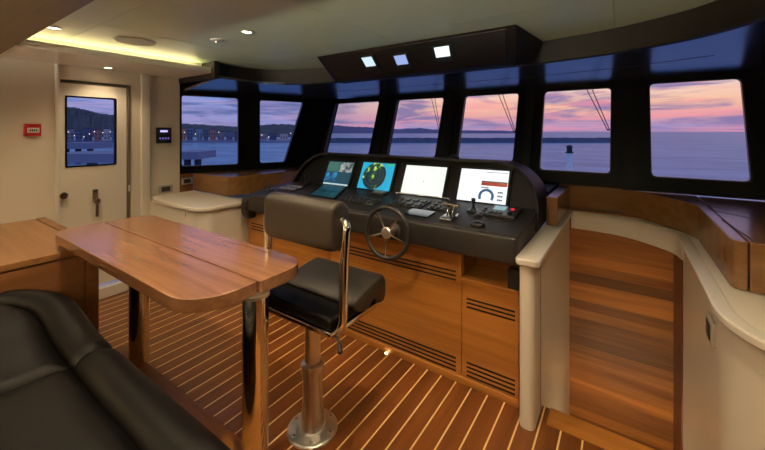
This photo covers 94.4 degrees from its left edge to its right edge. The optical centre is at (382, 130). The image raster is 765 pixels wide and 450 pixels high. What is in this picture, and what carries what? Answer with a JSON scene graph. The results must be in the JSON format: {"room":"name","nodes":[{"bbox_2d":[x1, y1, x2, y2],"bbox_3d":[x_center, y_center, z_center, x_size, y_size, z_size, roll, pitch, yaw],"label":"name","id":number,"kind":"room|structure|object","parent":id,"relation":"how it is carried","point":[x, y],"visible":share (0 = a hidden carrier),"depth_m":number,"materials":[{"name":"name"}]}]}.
{"room":"control cabin","nodes":[
{"label":"control cabin","id":0,"kind":"room"},
{"bbox_2d":[0,58,179,223],"bbox_3d":[-3.150,0.370,2.320,0.080,2.260,3.470,0,0,34],"label":"wall","id":1,"kind":"structure","parent":0,"point":[27,88],"depth_m":2.86,"materials":[{"name":"beige paint"}]},
{"bbox_2d":[23,124,40,135],"bbox_3d":[-2.755,-0.009,2.785,0.048,0.095,0.097,0,0,34],"label":"fire alarm","id":2,"kind":"object","parent":1,"relation":"attached to","point":[28,129],"visible":1,"depth_m":2.77,"materials":[{"name":"red plastic"}]},
{"bbox_2d":[0,0,93,53],"bbox_3d":[-1.516,-0.600,0.396,4.790,0.110,2.140,0,0,34],"label":"trim","id":3,"kind":"structure","parent":1,"relation":"attached to","point":[20,20],"depth_m":1.67,"materials":[{"name":"brown wood"}]},
{"bbox_2d":[55,64,59,223],"bbox_3d":[-2.683,0.475,2.921,0.034,2.050,0.034,0,0,34],"label":"trim","id":4,"kind":"structure","parent":1,"relation":"attached to","point":[57,66],"depth_m":2.91,"materials":[{"name":"beige paint"}]},
{"bbox_2d":[59,82,125,284],"bbox_3d":[-2.543,0.485,3.130,0.121,1.780,0.492,0,0,34],"label":"door","id":5,"kind":"structure","parent":1,"relation":"in","point":[94,193],"depth_m":3.15,"materials":[{"name":"beige paint"}]},
{"bbox_2d":[60,79,130,217],"bbox_3d":[-2.567,0.482,3.165,0.088,1.835,0.513,0,0,34],"label":"trim","id":6,"kind":"structure","parent":1,"relation":"attached to","point":[128,87],"depth_m":3.34,"materials":[{"name":"brown paint"}]},
{"bbox_2d":[0,39,210,78],"bbox_3d":[-2.856,-0.575,2.113,0.640,0.050,3.460,0,0,34],"label":"trim","id":7,"kind":"structure","parent":1,"relation":"attached to","point":[27,50],"depth_m":2.80,"materials":[{"name":"beige paint"}]},
{"bbox_2d":[99,280,127,299],"bbox_3d":[-2.520,1.450,3.219,0.105,0.100,0.655,0,0,34],"label":"trim","id":8,"kind":"structure","parent":1,"relation":"attached to","point":[114,287],"depth_m":3.23,"materials":[{"name":"beige paint"}]},
{"bbox_2d":[27,36,201,65],"bbox_3d":[-2.934,-0.629,2.167,0.450,0.122,3.460,0,0,34],"label":"strip light","id":9,"kind":"object","parent":1,"relation":"attached to","point":[31,37],"depth_m":2.84,"materials":[{"name":"beige glowing warm light emitter"}]},
{"bbox_2d":[140,74,150,215],"bbox_3d":[-2.309,0.425,3.451,0.030,1.950,0.085,0,0,34],"label":"trim","id":10,"kind":"structure","parent":1,"relation":"attached to","point":[145,80],"depth_m":3.44,"materials":[{"name":"beige paint"}]},
{"bbox_2d":[156,128,170,143],"bbox_3d":[-2.219,0.045,3.594,0.017,0.160,0.143,0,0,34],"label":"control panel","id":11,"kind":"object","parent":1,"relation":"attached to","point":[163,135],"visible":1,"depth_m":3.58,"materials":[{"name":"black plastic"}]},
{"bbox_2d":[158,184,172,193],"bbox_3d":[-2.211,0.592,3.611,0.012,0.080,0.140,0,0,34],"label":"socket plate","id":12,"kind":"object","parent":1,"relation":"attached to","point":[164,188],"visible":1,"depth_m":3.60,"materials":[{"name":"beige"}]},
{"bbox_2d":[180,173,192,191],"bbox_3d":[-2.119,0.550,3.805,0.064,0.190,0.140,0,0,34],"label":"trim","id":13,"kind":"structure","parent":1,"relation":"attached to","point":[188,187],"depth_m":3.78,"materials":[{"name":"brown wood"}]},
{"bbox_2d":[181,177,192,184],"bbox_3d":[-2.087,0.535,3.784,0.012,0.070,0.115,0,0,34],"label":"socket plate","id":14,"kind":"object","parent":1,"relation":"attached to","point":[184,181],"visible":1,"depth_m":3.78,"materials":[{"name":"beige"}]},
{"bbox_2d":[179,61,218,83],"bbox_3d":[-1.849,-0.579,3.535,0.695,0.167,0.055,0,0,34],"label":"trim","id":15,"kind":"structure","parent":1,"relation":"attached to","point":[214,64],"depth_m":3.42,"materials":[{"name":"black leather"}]},
{"bbox_2d":[180,80,337,173],"bbox_3d":[-1.355,-0.053,4.362,2.008,1.014,0.330,0,0,-44],"label":"windows","id":16,"kind":"structure","parent":1,"relation":"in","point":[307,140],"depth_m":4.22,"materials":[{"name":"black paint"}]},
{"bbox_2d":[181,95,238,166],"bbox_3d":[-1.907,0.002,3.934,0.587,0.774,0.036,0,0,-36],"label":"window","id":17,"kind":"structure","parent":16,"relation":"attached to","point":[237,163],"depth_m":4.01,"materials":[{"name":"clear glass"}]},
{"bbox_2d":[259,100,303,163],"bbox_3d":[-1.254,0.007,4.405,0.561,0.765,0.036,0,0,-36],"label":"window","id":18,"kind":"structure","parent":16,"relation":"attached to","point":[260,100],"depth_m":4.42,"materials":[{"name":"clear glass"}]},
{"bbox_2d":[99,291,603,449],"bbox_3d":[-0.738,1.530,1.596,4.920,0.060,5.000,0,0,34],"label":"floor","id":19,"kind":"structure","parent":0,"point":[378,400],"depth_m":2.05,"materials":[{"name":"brown wood"}]},
{"bbox_2d":[0,217,98,331],"bbox_3d":[-2.638,1.097,1.939,1.194,0.806,1.420,0,0,34],"label":"sideboard","id":20,"kind":"object","parent":19,"relation":"on","point":[30,255],"visible":0.23,"depth_m":2.09,"materials":[{"name":"brown wood"}]},
{"bbox_2d":[113,344,241,449],"bbox_3d":[-1.382,1.435,0.610,2.370,0.130,2.445,0,0,34],"label":"trim","id":21,"kind":"structure","parent":19,"relation":"on","point":[211,423],"depth_m":1.76,"materials":[{"name":"brown wood"}]},
{"bbox_2d":[0,289,230,449],"bbox_3d":[-1.431,1.097,0.938,1.902,0.544,1.330,0,0,34],"label":"settee","id":22,"kind":"object","parent":21,"relation":"on","point":[63,386],"visible":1,"depth_m":1.27,"materials":[{"name":"black leather"}]},
{"bbox_2d":[0,304,69,395],"bbox_3d":[-1.935,0.957,1.187,0.785,0.246,1.172,0,0,34],"label":"seat cushion","id":23,"kind":"object","parent":22,"relation":"on","point":[30,349],"depth_m":1.51,"materials":[{"name":"black leather"}]},
{"bbox_2d":[0,369,138,449],"bbox_3d":[-1.149,1.002,0.649,1.109,0.156,1.172,0,0,34],"label":"seat cushion","id":24,"kind":"object","parent":22,"relation":"on","point":[59,409],"depth_m":1.16,"materials":[{"name":"black leather"}]},
{"bbox_2d":[55,215,297,449],"bbox_3d":[-1.187,0.993,1.921,1.711,0.754,0.550,0,0,34],"label":"dining table","id":25,"kind":"object","parent":21,"relation":"on","point":[183,268],"visible":0.99,"depth_m":1.61,"materials":[{"name":"brown wood"}]},
{"bbox_2d":[149,190,248,242],"bbox_3d":[-1.611,1.073,3.615,0.993,0.855,1.055,0,0,34],"label":"locker","id":26,"kind":"object","parent":19,"relation":"on","point":[222,215],"visible":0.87,"depth_m":3.18,"materials":[{"name":"beige paint"}]},
{"bbox_2d":[151,190,198,199],"bbox_3d":[-2.117,0.662,3.619,0.153,0.034,0.440,0,0,34],"label":"countertop","id":27,"kind":"structure","parent":26,"relation":"on","point":[186,192],"depth_m":3.60,"materials":[{"name":"beige paint"}]},
{"bbox_2d":[153,192,241,211],"bbox_3d":[-1.717,0.662,3.330,0.845,0.034,0.465,0,0,34],"label":"countertop","id":28,"kind":"structure","parent":26,"relation":"on","point":[198,201],"depth_m":3.24,"materials":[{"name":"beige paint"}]},
{"bbox_2d":[194,167,299,195],"bbox_3d":[-1.074,0.550,3.975,1.721,0.190,0.971,0,0,-37],"label":"window ledge","id":29,"kind":"object","parent":26,"relation":"on","point":[238,182],"visible":0.42,"depth_m":3.71,"materials":[{"name":"brown wood"}]},
{"bbox_2d":[263,192,384,449],"bbox_3d":[-0.296,0.911,1.855,0.624,1.178,0.459,0,0,34],"label":"chair","id":30,"kind":"object","parent":19,"relation":"on","point":[325,297],"visible":0.88,"depth_m":1.74,"materials":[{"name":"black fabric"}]},
{"bbox_2d":[269,283,355,330],"bbox_3d":[-0.371,0.860,1.769,0.480,0.056,0.190,0,0,34],"label":"seat cushion","id":31,"kind":"object","parent":30,"relation":"on","point":[314,310],"depth_m":1.70,"materials":[{"name":"black leather"}]},
{"bbox_2d":[249,212,519,407],"bbox_3d":[-0.030,1.100,2.926,2.405,0.800,0.805,0,0,34],"label":"base cabinet","id":32,"kind":"object","parent":19,"relation":"on","point":[453,316],"visible":0.48,"depth_m":2.19,"materials":[{"name":"brown wood"}]},
{"bbox_2d":[251,223,263,231],"bbox_3d":[-0.814,0.870,2.995,0.933,0.059,0.018,0,0,34],"label":"vent","id":33,"kind":"object","parent":32,"relation":"attached to","point":[255,227],"depth_m":3.21,"materials":[{"name":"black wood"}]},
{"bbox_2d":[241,153,547,264],"bbox_3d":[-0.032,0.497,2.854,2.383,0.567,0.910,0,0,34],"label":"console","id":34,"kind":"object","parent":32,"relation":"on","point":[501,240],"visible":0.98,"depth_m":2.37,"materials":[{"name":"black leather"}]},
{"bbox_2d":[277,184,304,191],"bbox_3d":[-0.836,0.519,3.239,0.200,0.031,0.160,0,0,34],"label":"switch panel","id":35,"kind":"object","parent":34,"relation":"on","point":[289,187],"visible":1,"depth_m":3.22,"materials":[{"name":"black plastic"}]},
{"bbox_2d":[307,184,346,199],"bbox_3d":[-0.470,0.518,3.031,0.270,0.046,0.540,0,0,8],"label":"panel","id":36,"kind":"object","parent":34,"relation":"on","point":[325,191],"visible":0.88,"depth_m":2.99,"materials":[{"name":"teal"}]},
{"bbox_2d":[321,159,357,187],"bbox_3d":[-0.406,0.396,3.288,0.349,0.254,0.128,0,0,34],"label":"monitor","id":37,"kind":"object","parent":34,"relation":"on","point":[339,172],"visible":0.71,"depth_m":3.28,"materials":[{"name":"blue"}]},
{"bbox_2d":[338,195,382,205],"bbox_3d":[-0.170,0.526,2.698,0.330,0.029,0.140,0,0,34],"label":"switch panel","id":38,"kind":"object","parent":34,"relation":"on","point":[351,199],"visible":0.98,"depth_m":2.67,"materials":[{"name":"black plastic"}]},
{"bbox_2d":[355,160,398,192],"bbox_3d":[-0.054,0.390,3.050,0.379,0.262,0.132,0,0,34],"label":"monitor","id":39,"kind":"object","parent":34,"relation":"on","point":[373,175],"visible":0.98,"depth_m":3.04,"materials":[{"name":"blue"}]},
{"bbox_2d":[370,190,388,195],"bbox_3d":[-0.024,0.501,2.877,0.130,0.026,0.080,0,0,34],"label":"handset","id":40,"kind":"object","parent":34,"relation":"on","point":[376,192],"visible":1,"depth_m":2.85,"materials":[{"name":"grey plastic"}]},
{"bbox_2d":[365,205,410,260],"bbox_3d":[0.053,0.622,2.202,0.331,0.329,0.150,0,0,34],"label":"steering wheel","id":41,"kind":"object","parent":34,"relation":"attached to","point":[394,230],"visible":1,"depth_m":2.15,"materials":[{"name":"black leather"}]},
{"bbox_2d":[388,197,430,208],"bbox_3d":[0.196,0.516,2.569,0.260,0.032,0.180,0,0,34],"label":"switch panel","id":42,"kind":"object","parent":34,"relation":"on","point":[402,201],"visible":1,"depth_m":2.54,"materials":[{"name":"black plastic"}]},
{"bbox_2d":[403,208,434,218],"bbox_3d":[0.241,0.536,2.308,0.170,0.022,0.120,0,0,34],"label":"pad","id":43,"kind":"object","parent":34,"relation":"on","point":[413,212],"visible":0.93,"depth_m":2.29,"materials":[{"name":"grey plastic"}]},
{"bbox_2d":[293,153,547,230],"bbox_3d":[0.141,0.422,3.012,2.270,0.415,0.455,0,0,34],"label":"hood","id":44,"kind":"object","parent":34,"relation":"attached to","point":[528,191],"depth_m":2.68,"materials":[{"name":"black"}]},
{"bbox_2d":[395,192,449,200],"bbox_3d":[0.295,0.494,2.687,0.460,0.021,0.027,0,0,34],"label":"grab rail","id":45,"kind":"object","parent":34,"relation":"attached to","point":[395,192],"visible":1,"depth_m":2.66,"materials":[{"name":"white metal"}]},
{"bbox_2d":[399,162,450,198],"bbox_3d":[0.325,0.391,2.790,0.404,0.261,0.132,0,0,34],"label":"monitor","id":46,"kind":"object","parent":34,"relation":"on","point":[417,178],"visible":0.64,"depth_m":2.78,"materials":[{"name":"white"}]},
{"bbox_2d":[427,200,456,210],"bbox_3d":[0.413,0.514,2.444,0.140,0.033,0.180,0,0,34],"label":"switch panel","id":47,"kind":"object","parent":34,"relation":"on","point":[438,205],"visible":0.83,"depth_m":2.41,"materials":[{"name":"black plastic"}]},
{"bbox_2d":[439,202,458,221],"bbox_3d":[0.413,0.499,2.187,0.100,0.099,0.125,0,0,34],"label":"throttle","id":48,"kind":"object","parent":34,"relation":"on","point":[448,217],"visible":1,"depth_m":2.18,"materials":[{"name":"silver metal"}]},
{"bbox_2d":[466,198,479,212],"bbox_3d":[0.593,0.481,2.309,0.070,0.090,0.070,0,0,34],"label":"joystick","id":49,"kind":"object","parent":34,"relation":"on","point":[473,209],"visible":0.95,"depth_m":2.30,"materials":[{"name":"black plastic"}]},
{"bbox_2d":[470,220,485,226],"bbox_3d":[0.549,0.531,2.042,0.090,0.031,0.064,0,0,34],"label":"mouse","id":50,"kind":"object","parent":34,"relation":"on","point":[478,223],"visible":1,"depth_m":2.02,"materials":[{"name":"black plastic"}]},
{"bbox_2d":[473,207,489,216],"bbox_3d":[0.637,0.516,2.267,0.050,0.033,0.180,0,0,34],"label":"switch panel","id":51,"kind":"object","parent":34,"relation":"on","point":[483,210],"visible":0.89,"depth_m":2.24,"materials":[{"name":"black plastic"}]},
{"bbox_2d":[454,165,512,205],"bbox_3d":[0.714,0.391,2.523,0.392,0.263,0.133,0,0,34],"label":"monitor","id":52,"kind":"object","parent":34,"relation":"on","point":[487,185],"visible":0.88,"depth_m":2.51,"materials":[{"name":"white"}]},
{"bbox_2d":[485,205,522,219],"bbox_3d":[0.765,0.509,2.233,0.180,0.040,0.210,0,0,34],"label":"panel","id":53,"kind":"object","parent":34,"relation":"on","point":[496,211],"visible":1,"depth_m":2.19,"materials":[{"name":"black plastic"}]},
{"bbox_2d":[338,246,455,280],"bbox_3d":[0.045,0.870,2.407,0.970,0.059,0.018,0,0,34],"label":"vent","id":54,"kind":"object","parent":32,"relation":"attached to","point":[434,270],"depth_m":2.31,"materials":[{"name":"black wood"}]},
{"bbox_2d":[348,320,455,370],"bbox_3d":[0.045,1.403,2.407,0.970,0.084,0.018,0,0,34],"label":"vent","id":55,"kind":"object","parent":32,"relation":"attached to","point":[442,359],"depth_m":2.32,"materials":[{"name":"black wood"}]},
{"bbox_2d":[461,265,519,293],"bbox_3d":[0.669,0.877,2.108,0.323,0.015,0.245,0,0,34],"label":"shelf","id":56,"kind":"object","parent":32,"relation":"attached to","point":[489,277],"depth_m":2.10,"materials":[{"name":"brown wood"}]},
{"bbox_2d":[467,298,514,321],"bbox_3d":[0.614,1.012,2.017,0.275,0.057,0.018,0,0,34],"label":"vent","id":57,"kind":"object","parent":32,"relation":"attached to","point":[505,313],"depth_m":2.01,"materials":[{"name":"black wood"}]},
{"bbox_2d":[467,362,514,394],"bbox_3d":[0.614,1.403,2.017,0.275,0.084,0.018,0,0,34],"label":"vent","id":58,"kind":"object","parent":32,"relation":"attached to","point":[500,382],"depth_m":2.01,"materials":[{"name":"black wood"}]},
{"bbox_2d":[507,266,519,290],"bbox_3d":[0.729,0.814,1.961,0.057,0.108,0.060,0,0,34],"label":"junction box","id":59,"kind":"object","parent":32,"relation":"on","point":[513,273],"visible":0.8,"depth_m":1.94,"materials":[{"name":"black plastic"}]},
{"bbox_2d":[677,234,764,449],"bbox_3d":[1.716,1.720,1.459,0.648,2.159,1.373,0,0,34],"label":"wall","id":60,"kind":"structure","parent":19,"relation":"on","point":[724,385],"depth_m":1.35,"materials":[{"name":"beige paint"}]},
{"bbox_2d":[559,183,747,291],"bbox_3d":[1.496,0.545,2.227,0.863,0.200,1.375,0,0,34],"label":"window ledge","id":61,"kind":"object","parent":60,"relation":"on","point":[687,214],"visible":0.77,"depth_m":2.25,"materials":[{"name":"brown wood"}]},
{"bbox_2d":[706,312,715,347],"bbox_3d":[1.319,0.797,1.424,0.018,0.095,0.110,0,0,34],"label":"wall switch","id":62,"kind":"object","parent":60,"relation":"attached to","point":[710,323],"visible":1,"depth_m":1.39,"materials":[{"name":"beige plastic"}]},
{"bbox_2d":[698,197,764,294],"bbox_3d":[2.015,0.545,1.768,0.503,0.200,1.205,0,0,34],"label":"locker","id":63,"kind":"object","parent":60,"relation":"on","point":[755,229],"visible":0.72,"depth_m":1.67,"materials":[{"name":"brown wood"}]},
{"bbox_2d":[707,209,764,239],"bbox_3d":[1.872,0.444,1.598,0.518,0.001,0.652,0,0,34],"label":"trim","id":64,"kind":"structure","parent":63,"relation":"on","point":[707,209],"depth_m":1.68,"materials":[{"name":"black"}]},
{"bbox_2d":[32,0,715,69],"bbox_3d":[-0.561,-0.710,1.808,4.970,0.100,5.550,0,0,34],"label":"ceiling","id":65,"kind":"structure","parent":0,"point":[287,34],"depth_m":2.13,"materials":[{"name":"beige paint"}]},
{"bbox_2d":[113,37,155,45],"bbox_3d":[-1.818,-0.658,2.602,0.260,0.010,0.260,0,0,34],"label":"ceiling speaker","id":66,"kind":"object","parent":65,"relation":"attached to","point":[135,41],"visible":1,"depth_m":2.60,"materials":[{"name":"white plastic"}]},
{"bbox_2d":[317,24,541,83],"bbox_3d":[0.253,-0.565,2.891,1.859,0.189,0.533,0,0,34],"label":"console","id":67,"kind":"object","parent":65,"relation":"attached to","point":[511,45],"visible":1,"depth_m":2.62,"materials":[{"name":"black plastic"}]},
{"bbox_2d":[359,54,380,70],"bbox_3d":[-0.105,-0.570,2.971,0.191,0.101,0.176,0,0,34],"label":"display","id":68,"kind":"object","parent":67,"relation":"on","point":[369,62],"visible":1,"depth_m":2.96,"materials":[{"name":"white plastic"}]},
{"bbox_2d":[391,52,412,69],"bbox_3d":[0.156,-0.556,2.822,0.196,0.097,0.167,0,0,34],"label":"display","id":69,"kind":"object","parent":67,"relation":"on","point":[401,60],"visible":1,"depth_m":2.81,"materials":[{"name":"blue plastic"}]},
{"bbox_2d":[431,43,454,62],"bbox_3d":[0.442,-0.570,2.595,0.209,0.095,0.161,0,0,34],"label":"display","id":70,"kind":"object","parent":67,"relation":"on","point":[442,52],"visible":1,"depth_m":2.58,"materials":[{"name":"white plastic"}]},
{"bbox_2d":[319,70,764,449],"bbox_3d":[0.936,1.145,3.584,4.335,3.410,0.571,0,0,34],"label":"wall","id":71,"kind":"structure","parent":0,"point":[622,288],"depth_m":2.70,"materials":[{"name":"brown wood"}]},
{"bbox_2d":[324,101,378,153],"bbox_3d":[-0.397,-0.046,4.566,0.745,0.667,0.269,0,0,34],"label":"window","id":72,"kind":"structure","parent":71,"relation":"in","point":[336,104],"depth_m":4.72,"materials":[{"name":"clear glass"}]},
{"bbox_2d":[373,97,390,153],"bbox_3d":[-0.006,-0.030,4.257,0.090,0.940,0.357,0,0,34],"label":"trim","id":73,"kind":"structure","parent":71,"relation":"attached to","point":[386,105],"depth_m":4.25,"materials":[{"name":"black paint"}]},
{"bbox_2d":[386,97,443,156],"bbox_3d":[0.375,-0.046,4.037,0.627,0.667,0.269,0,0,34],"label":"window","id":74,"kind":"structure","parent":71,"relation":"in","point":[397,101],"depth_m":4.17,"materials":[{"name":"clear glass"}]},
{"bbox_2d":[441,92,457,157],"bbox_3d":[0.712,-0.030,3.766,0.090,0.940,0.357,0,0,34],"label":"trim","id":75,"kind":"structure","parent":71,"relation":"attached to","point":[446,148],"depth_m":3.76,"materials":[{"name":"black paint"}]},
{"bbox_2d":[183,20,764,98],"bbox_3d":[0.033,-0.472,2.655,4.775,0.108,2.902,0,0,34],"label":"trim","id":76,"kind":"structure","parent":71,"relation":"attached to","point":[742,49],"depth_m":2.86,"materials":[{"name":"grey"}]},
{"bbox_2d":[210,0,764,84],"bbox_3d":[0.278,-0.581,2.383,1.903,0.162,4.244,0,0,-37],"label":"trim","id":77,"kind":"structure","parent":71,"relation":"attached to","point":[718,16],"depth_m":2.19,"materials":[{"name":"black plastic"}]},
{"bbox_2d":[457,93,518,160],"bbox_3d":[1.060,-0.044,3.567,0.568,0.672,0.271,0,0,34],"label":"window","id":78,"kind":"structure","parent":71,"relation":"in","point":[465,97],"depth_m":3.68,"materials":[{"name":"clear glass"}]},
{"bbox_2d":[499,96,514,131],"bbox_3d":[1.268,-0.222,3.627,0.086,0.466,0.313,0,0,-24],"label":"windscreen wiper","id":79,"kind":"object","parent":71,"relation":"attached to","point":[499,96],"visible":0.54,"depth_m":3.59,"materials":[{"name":"black metal"}]},
{"bbox_2d":[520,87,536,168],"bbox_3d":[1.368,-0.030,3.317,0.090,0.940,0.357,0,0,34],"label":"trim","id":80,"kind":"structure","parent":71,"relation":"attached to","point":[529,115],"depth_m":3.30,"materials":[{"name":"black paint"}]},
{"bbox_2d":[542,181,559,194],"bbox_3d":[0.522,0.470,3.382,2.040,0.060,0.570,0,0,34],"label":"trim","id":81,"kind":"structure","parent":71,"relation":"attached to","point":[550,186],"depth_m":2.86,"materials":[{"name":"black paint"}]},
{"bbox_2d":[539,87,611,173],"bbox_3d":[1.696,-0.015,3.120,0.543,0.730,0.292,0,0,34],"label":"window","id":82,"kind":"structure","parent":71,"relation":"in","point":[545,92],"depth_m":3.12,"materials":[{"name":"clear glass"}]},
{"bbox_2d":[587,89,609,130],"bbox_3d":[1.924,-0.230,3.182,0.088,0.451,0.291,0,0,-22],"label":"windscreen wiper","id":83,"kind":"object","parent":71,"relation":"attached to","point":[608,129],"visible":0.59,"depth_m":3.14,"materials":[{"name":"black metal"}]},
{"bbox_2d":[571,211,697,259],"bbox_3d":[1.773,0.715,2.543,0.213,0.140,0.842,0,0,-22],"label":"trim","id":84,"kind":"structure","parent":71,"relation":"attached to","point":[664,240],"depth_m":2.57,"materials":[{"name":"beige paint"}]},
{"bbox_2d":[649,78,752,182],"bbox_3d":[2.267,-0.020,2.566,0.532,0.720,0.288,0,0,34],"label":"window","id":85,"kind":"structure","parent":71,"relation":"in","point":[740,80],"depth_m":2.48,"materials":[{"name":"clear glass"}]},
{"bbox_2d":[516,210,572,430],"bbox_3d":[1.106,1.720,2.330,0.117,2.159,1.385,0,0,34],"label":"wall","id":86,"kind":"structure","parent":0,"point":[544,262],"depth_m":2.00,"materials":[{"name":"beige paint"}]},
{"bbox_2d":[546,185,569,225],"bbox_3d":[1.325,0.543,2.656,0.070,0.191,0.640,0,0,34],"label":"box","id":87,"kind":"object","parent":86,"relation":"on","point":[558,201],"visible":1,"depth_m":2.44,"materials":[{"name":"brown wood"}]},
{"bbox_2d":[547,408,654,449],"bbox_3d":[1.121,1.497,1.691,0.600,0.006,0.127,0,0,34],"label":"trim","id":88,"kind":"structure","parent":86,"relation":"attached to","point":[602,438],"depth_m":1.75,"materials":[{"name":"brown wood"}]},
{"bbox_2d":[674,254,682,449],"bbox_3d":[1.966,1.755,2.326,0.045,2.190,0.440,0,0,34],"label":"wall","id":89,"kind":"structure","parent":0,"point":[678,263],"depth_m":2.28,"materials":[{"name":"brown wood"}]},
{"label":"outside","id":90,"kind":"structure","parent":0,"visible":0},
{"bbox_2d":[67,107,294,136],"bbox_3d":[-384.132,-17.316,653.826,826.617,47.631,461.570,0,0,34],"label":"hill","id":91,"kind":"structure","parent":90,"point":[77,118],"depth_m":477.90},
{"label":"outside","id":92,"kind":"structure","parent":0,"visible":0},
{"bbox_2d":[332,125,514,132],"bbox_3d":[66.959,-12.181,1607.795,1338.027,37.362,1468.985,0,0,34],"label":"hill","id":93,"kind":"structure","parent":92,"point":[336,129],"depth_m":1141.25,"materials":[{"name":"blue"}]},
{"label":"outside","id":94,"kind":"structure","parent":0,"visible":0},
{"bbox_2d":[67,132,764,284],"bbox_3d":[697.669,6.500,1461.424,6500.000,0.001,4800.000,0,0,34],"label":"sea","id":95,"kind":"structure","parent":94,"point":[701,155],"depth_m":107.02,"materials":[{"name":"liquid"}]},
{"bbox_2d":[67,142,112,163],"bbox_3d":[-61.005,4.586,72.989,8.611,4.427,8.526,0,0,34],"label":"pier","id":96,"kind":"structure","parent":95,"relation":"in","point":[78,146],"depth_m":70.60,"materials":[{"name":"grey concrete"}]},
{"bbox_2d":[67,151,113,164],"bbox_3d":[-33.617,4.699,42.994,10.169,4.201,6.000,0,0,0],"label":"pier","id":97,"kind":"structure","parent":95,"relation":"in","point":[89,157],"depth_m":39.99,"materials":[{"name":"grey concrete"}]},
{"bbox_2d":[67,139,289,142],"bbox_3d":[-136.981,6.350,235.673,198.246,1.300,135.461,0,0,34],"label":"quay","id":98,"kind":"object","parent":95,"relation":"in","point":[194,140],"visible":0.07,"depth_m":199.46,"materials":[{"name":"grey concrete"}]},
{"bbox_2d":[67,128,73,140],"bbox_3d":[-177.575,2.100,201.119,4.175,7.160,4.422,0,0,34],"label":"building","id":99,"kind":"structure","parent":98,"relation":"on","point":[70,131],"depth_m":200.14,"materials":[{"name":"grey paint"}]},
{"bbox_2d":[75,130,82,140],"bbox_3d":[-172.331,2.665,200.968,3.665,6.030,3.872,0,0,34],"label":"building","id":100,"kind":"structure","parent":98,"relation":"on","point":[78,132],"depth_m":199.92,"materials":[{"name":"blue paint"}]},
{"bbox_2d":[83,128,92,140],"bbox_3d":[-167.512,1.959,201.318,4.809,7.442,5.078,0,0,34],"label":"building","id":101,"kind":"structure","parent":98,"relation":"on","point":[87,132],"depth_m":199.85,"materials":[{"name":"blue paint"}]},
{"bbox_2d":[94,129,101,140],"bbox_3d":[-161.702,2.383,201.167,4.298,6.595,4.526,0,0,34],"label":"building","id":102,"kind":"structure","parent":98,"relation":"on","point":[98,132],"depth_m":200.00,"materials":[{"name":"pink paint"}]},
{"bbox_2d":[103,128,110,140],"bbox_3d":[-156.465,2.100,201.009,3.773,7.160,3.962,0,0,34],"label":"building","id":103,"kind":"structure","parent":98,"relation":"on","point":[106,130],"depth_m":199.92,"materials":[{"name":"grey paint"}]},
{"bbox_2d":[187,127,192,140],"bbox_3d":[-114.507,1.630,210.527,4.248,8.100,4.382,0,0,34],"label":"building","id":104,"kind":"structure","parent":98,"relation":"on","point":[189,129],"depth_m":209.26,"materials":[{"name":"blue paint"}]},
{"bbox_2d":[196,128,202,140],"bbox_3d":[-108.234,1.930,209.323,4.258,7.500,4.382,0,0,34],"label":"building","id":105,"kind":"structure","parent":98,"relation":"on","point":[199,130],"depth_m":208.12,"materials":[{"name":"blue paint"}]},
{"bbox_2d":[210,129,215,140],"bbox_3d":[-99.461,2.228,207.675,4.271,6.905,4.382,0,0,34],"label":"building","id":106,"kind":"structure","parent":98,"relation":"on","point":[212,131],"depth_m":206.40,"materials":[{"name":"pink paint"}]},
{"bbox_2d":[217,131,224,140],"bbox_3d":[-96.982,2.963,212.529,5.044,5.434,5.167,0,0,34],"label":"building","id":107,"kind":"structure","parent":98,"relation":"on","point":[220,133],"depth_m":210.98,"materials":[{"name":"grey paint"}]},
{"bbox_2d":[226,131,232,139],"bbox_3d":[-92.432,2.815,213.808,5.101,5.730,5.215,0,0,34],"label":"building","id":108,"kind":"structure","parent":98,"relation":"on","point":[229,134],"depth_m":212.32,"materials":[{"name":"blue paint"}]},
{"bbox_2d":[260,132,266,139],"bbox_3d":[-73.195,3.272,216.764,5.952,4.815,6.035,0,0,34],"label":"building","id":109,"kind":"structure","parent":98,"relation":"on","point":[263,135],"depth_m":215.09,"materials":[{"name":"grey paint"}]},
{"bbox_2d":[269,133,276,139],"bbox_3d":[-67.076,3.576,216.779,5.980,4.208,6.048,0,0,34],"label":"building","id":110,"kind":"structure","parent":98,"relation":"on","point":[272,136],"depth_m":214.91,"materials":[{"name":"blue paint"}]},
{"bbox_2d":[280,133,287,139],"bbox_3d":[-60.407,3.424,217.022,6.704,4.512,6.761,0,0,34],"label":"building","id":111,"kind":"structure","parent":98,"relation":"on","point":[283,136],"depth_m":214.91,"materials":[{"name":"grey paint"}]},
{"bbox_2d":[182,150,215,165],"bbox_3d":[-30.843,5.031,57.993,4.350,3.537,6.000,0,0,0],"label":"pier","id":112,"kind":"structure","parent":95,"relation":"in","point":[197,156],"depth_m":55.66,"materials":[{"name":"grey concrete"}]},
{"bbox_2d":[330,137,609,142],"bbox_3d":[47.506,5.216,198.489,139.198,3.168,103.053,0,0,34],"label":"breakwater","id":113,"kind":"object","parent":95,"relation":"in","point":[564,139],"visible":0.52,"depth_m":196.13,"materials":[{"name":"stone"}]},
{"bbox_2d":[565,145,573,170],"bbox_3d":[26.406,4.325,49.999,1.086,4.750,1.086,0,0,34],"label":"beacon","id":114,"kind":"object","parent":95,"relation":"in","point":[569,154],"visible":0.81,"depth_m":49.72,"materials":[{"name":"white"}]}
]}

